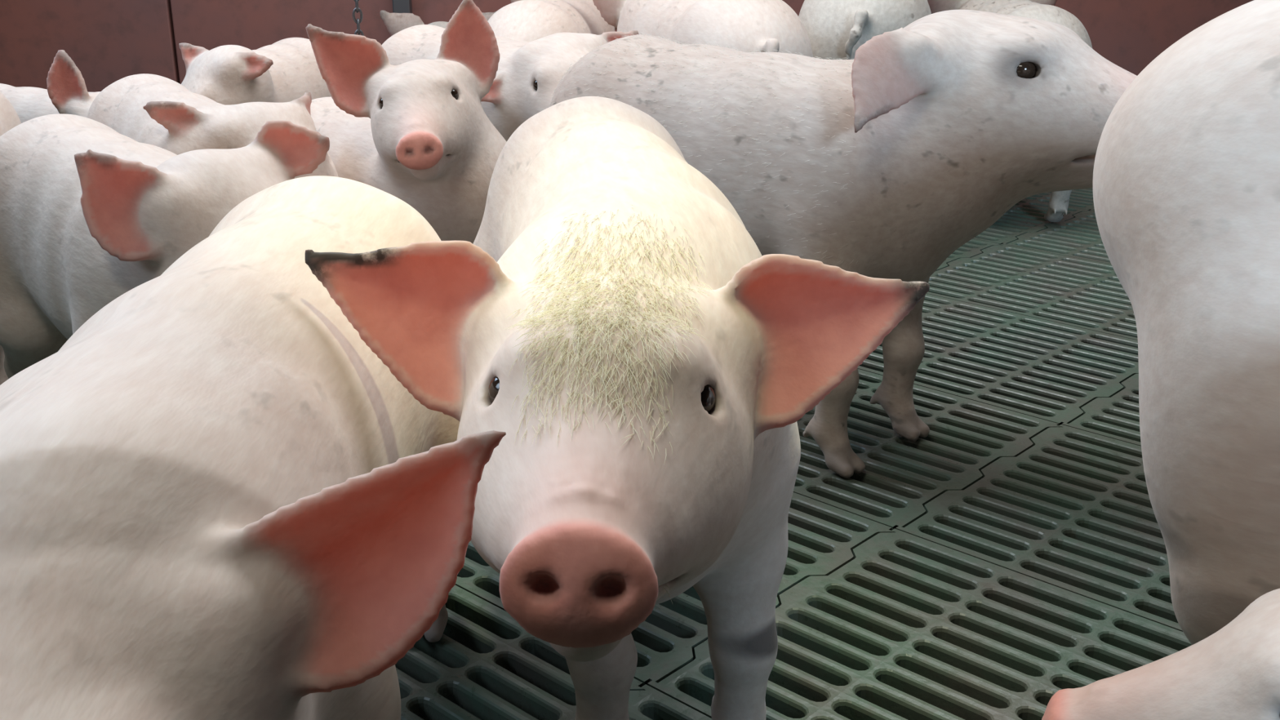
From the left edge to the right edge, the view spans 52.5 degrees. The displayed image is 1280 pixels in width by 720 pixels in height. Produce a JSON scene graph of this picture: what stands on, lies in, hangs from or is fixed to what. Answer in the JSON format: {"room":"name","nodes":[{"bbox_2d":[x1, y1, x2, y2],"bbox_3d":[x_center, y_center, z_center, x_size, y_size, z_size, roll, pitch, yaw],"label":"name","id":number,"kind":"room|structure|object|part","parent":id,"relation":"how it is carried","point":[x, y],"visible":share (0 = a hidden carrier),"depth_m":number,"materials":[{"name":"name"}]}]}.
{"room":"pig barn","nodes":[
{"label":"pig barn","id":0,"kind":"room"},
{"bbox_2d":[169,0,180,84],"bbox_3d":[0.000,-1.351,3.277,6.400,1.750,0.080,0,20,0],"label":"wall","id":1,"kind":"structure","parent":0,"point":[170,0],"depth_m":3.42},
{"bbox_2d":[0,0,179,92],"bbox_3d":[-2.210,-1.319,3.229,1.972,1.620,0.029,0,20,0],"label":"wall panel","id":2,"kind":"object","parent":1,"relation":"attached to","point":[108,42],"depth_m":3.38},
{"bbox_2d":[170,0,392,84],"bbox_3d":[-0.920,-1.319,3.229,0.592,1.620,0.029,0,20,0],"label":"wall panel","id":3,"kind":"object","parent":1,"relation":"attached to","point":[251,24],"depth_m":3.37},
{"bbox_2d":[391,0,412,13],"bbox_3d":[-0.613,-1.322,3.194,0.045,1.650,0.034,0,20,0],"label":"trim","id":4,"kind":"structure","parent":1,"relation":"attached to","point":[398,6],"depth_m":3.33,"materials":[{"name":"grey metal"}]},
{"bbox_2d":[411,0,804,31],"bbox_3d":[-0.035,-1.319,3.229,1.162,1.620,0.029,0,20,0],"label":"wall panel","id":5,"kind":"object","parent":1,"relation":"attached to","point":[429,11],"depth_m":3.36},
{"bbox_2d":[1054,0,1253,75],"bbox_3d":[1.150,-1.319,3.229,1.192,1.620,0.029,0,20,0],"label":"wall panel","id":6,"kind":"object","parent":1,"relation":"attached to","point":[1130,34],"depth_m":3.37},
{"bbox_2d":[395,187,1191,719],"bbox_3d":[0.005,0.129,1.620,6.512,0.028,5.156,0,20,0],"label":"floor","id":7,"kind":"structure","parent":0,"point":[1024,561],"depth_m":1.37,"materials":[{"name":"green plastic"}]},
{"bbox_2d":[0,91,21,385],"bbox_3d":[-0.972,-0.163,1.779,0.235,0.409,0.789,-6,20,-15],"label":"pig","id":8,"kind":"object","parent":7,"relation":"on","point":[9,117],"visible":0.14,"depth_m":1.92},
{"bbox_2d":[0,49,100,123],"bbox_3d":[-1.083,-0.387,2.426,0.587,0.400,0.184,9,22,24],"label":"pig","id":9,"kind":"object","parent":7,"relation":"on","point":[66,92],"visible":0.14,"depth_m":2.28},
{"bbox_2d":[0,113,329,378],"bbox_3d":[-0.541,-0.050,1.399,0.250,0.453,0.772,-16,25,-37],"label":"pig","id":10,"kind":"object","parent":7,"relation":"on","point":[91,213],"visible":0.41,"depth_m":1.22},
{"bbox_2d":[86,73,338,178],"bbox_3d":[-0.630,-0.192,1.868,0.239,0.406,0.720,-12,23,-31],"label":"pig","id":11,"kind":"object","parent":7,"relation":"on","point":[153,109],"visible":0.25,"depth_m":1.67},
{"bbox_2d":[0,175,506,719],"bbox_3d":[-0.244,0.167,0.782,0.335,0.460,0.909,-2,20,-6],"label":"pig","id":12,"kind":"object","parent":7,"relation":"on","point":[218,501],"visible":0.88,"depth_m":0.51},
{"bbox_2d":[178,37,331,105],"bbox_3d":[-0.708,-0.413,2.479,0.230,0.412,0.646,2,20,6],"label":"pig","id":13,"kind":"object","parent":7,"relation":"on","point":[282,71],"visible":0.31,"depth_m":2.22},
{"bbox_2d":[305,0,506,243],"bbox_3d":[-0.353,-0.234,1.796,0.232,0.533,0.653,-13,24,-33],"label":"pig","id":14,"kind":"object","parent":7,"relation":"on","point":[418,132],"visible":0.46,"depth_m":1.59},
{"bbox_2d":[379,9,497,35],"bbox_3d":[-0.447,-0.595,3.012,0.292,0.398,0.686,-3,20,-9],"label":"pig","id":15,"kind":"object","parent":7,"relation":"on","point":[394,23],"visible":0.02,"depth_m":3.10},
{"bbox_2d":[381,24,638,141],"bbox_3d":[-0.266,-0.376,2.329,0.299,0.442,0.783,-15,24,-35],"label":"pig","id":16,"kind":"object","parent":7,"relation":"on","point":[528,73],"visible":0.17,"depth_m":2.11},
{"bbox_3d":[-0.321,0.289,1.168,0.522,0.028,0.403,17,26,40],"label":"panel","id":17,"kind":"part","parent":7,"relation":"part of","materials":[{"name":"green plastic"}]},
{"bbox_2d":[487,0,617,41],"bbox_3d":[-0.165,-0.604,2.916,0.353,0.478,0.875,1,20,3],"label":"pig","id":18,"kind":"object","parent":7,"relation":"on","point":[526,20],"visible":0.21,"depth_m":2.58},
{"bbox_2d":[305,96,929,719],"bbox_3d":[-0.045,0.072,1.024,0.357,0.472,0.958,-3,20,-9],"label":"pig","id":19,"kind":"object","parent":7,"relation":"on","point":[649,374],"visible":1,"depth_m":0.72},
{"bbox_3d":[0.056,0.405,0.842,0.522,0.028,0.403,17,26,40],"label":"panel","id":20,"kind":"part","parent":7,"relation":"part of","materials":[{"name":"green plastic"}]},
{"bbox_3d":[-0.047,0.189,1.449,0.522,0.028,0.403,17,26,40],"label":"panel","id":21,"kind":"part","parent":7,"relation":"part of","materials":[{"name":"green plastic"}]},
{"bbox_2d":[592,0,813,57],"bbox_3d":[0.135,-0.525,2.625,0.383,0.524,0.957,-7,21,-18],"label":"pig","id":22,"kind":"object","parent":7,"relation":"on","point":[744,25],"visible":0.28,"depth_m":2.24},
{"bbox_2d":[549,9,1137,478],"bbox_3d":[0.216,-0.184,1.666,0.905,0.528,0.345,14,24,35],"label":"pig","id":23,"kind":"object","parent":7,"relation":"on","point":[886,161],"visible":0.68,"depth_m":1.49},
{"bbox_2d":[798,0,931,59],"bbox_3d":[0.508,-0.616,2.819,0.412,0.564,1.029,2,20,4],"label":"pig","id":24,"kind":"object","parent":7,"relation":"on","point":[835,28],"visible":0.24,"depth_m":2.37},
{"bbox_3d":[0.330,0.305,1.123,0.522,0.028,0.403,17,26,40],"label":"panel","id":25,"kind":"part","parent":7,"relation":"part of","materials":[{"name":"green plastic"}]},
{"bbox_3d":[0.227,0.089,1.731,0.522,0.028,0.403,17,26,40],"label":"panel","id":26,"kind":"part","parent":7,"relation":"part of","materials":[{"name":"green plastic"}]},
{"bbox_3d":[0.397,-0.227,2.620,0.522,0.028,0.403,17,26,40],"label":"panel","id":27,"kind":"part","parent":7,"relation":"part of","materials":[{"name":"green plastic"}]},
{"bbox_3d":[0.500,-0.011,2.012,0.522,0.028,0.403,17,26,40],"label":"panel","id":28,"kind":"part","parent":7,"relation":"part of","materials":[{"name":"green plastic"}]},
{"bbox_2d":[927,0,1092,222],"bbox_3d":[0.842,-0.601,2.919,0.347,0.470,0.857,-1,20,-3],"label":"pig","id":29,"kind":"object","parent":7,"relation":"on","point":[1043,10],"visible":0.1,"depth_m":2.70},
{"bbox_3d":[0.671,-0.327,2.902,0.522,0.028,0.403,17,26,40],"label":"panel","id":30,"kind":"part","parent":7,"relation":"part of","materials":[{"name":"green plastic"}]},
{"bbox_3d":[0.774,-0.111,2.294,0.522,0.028,0.403,17,26,40],"label":"panel","id":31,"kind":"part","parent":7,"relation":"part of","materials":[{"name":"green plastic"}]},
{"bbox_3d":[0.604,0.205,1.405,0.522,0.028,0.403,17,26,40],"label":"panel","id":32,"kind":"part","parent":7,"relation":"part of","materials":[{"name":"green plastic"}]},
{"bbox_3d":[1.048,-0.211,2.576,0.522,0.028,0.403,17,26,40],"label":"panel","id":33,"kind":"part","parent":7,"relation":"part of","materials":[{"name":"green plastic"}]},
{"bbox_3d":[0.945,-0.427,3.183,0.522,0.028,0.403,17,26,40],"label":"panel","id":34,"kind":"part","parent":7,"relation":"part of","materials":[{"name":"green plastic"}]},
{"bbox_3d":[0.878,0.105,1.686,0.522,0.028,0.403,17,26,40],"label":"panel","id":35,"kind":"part","parent":7,"relation":"part of","materials":[{"name":"green plastic"}]},
{"bbox_2d":[1041,588,1279,719],"bbox_3d":[0.647,0.212,0.636,0.851,0.471,0.316,5,20,14],"label":"pig","id":36,"kind":"object","parent":7,"relation":"on","point":[1233,673],"visible":1,"depth_m":0.74},
{"bbox_2d":[1093,0,1279,644],"bbox_3d":[0.864,0.043,0.893,1.075,0.617,0.451,2,20,5],"label":"pig","id":37,"kind":"object","parent":7,"relation":"on","point":[1186,171],"visible":0.91,"depth_m":0.87},
{"bbox_3d":[0.000,-1.348,1.792,6.200,0.040,0.040,0,20,0],"label":"trim","id":38,"kind":"structure","parent":0,"visible":0},
{"bbox_2d":[352,0,364,35],"bbox_3d":[-0.452,-0.904,1.950,0.013,0.910,0.013,10,22,25],"label":"hanging chain","id":39,"kind":"object","parent":38,"relation":"hanging from","point":[357,21],"visible":0.59,"depth_m":2.07,"materials":[{"name":"grey metal"}]}
]}

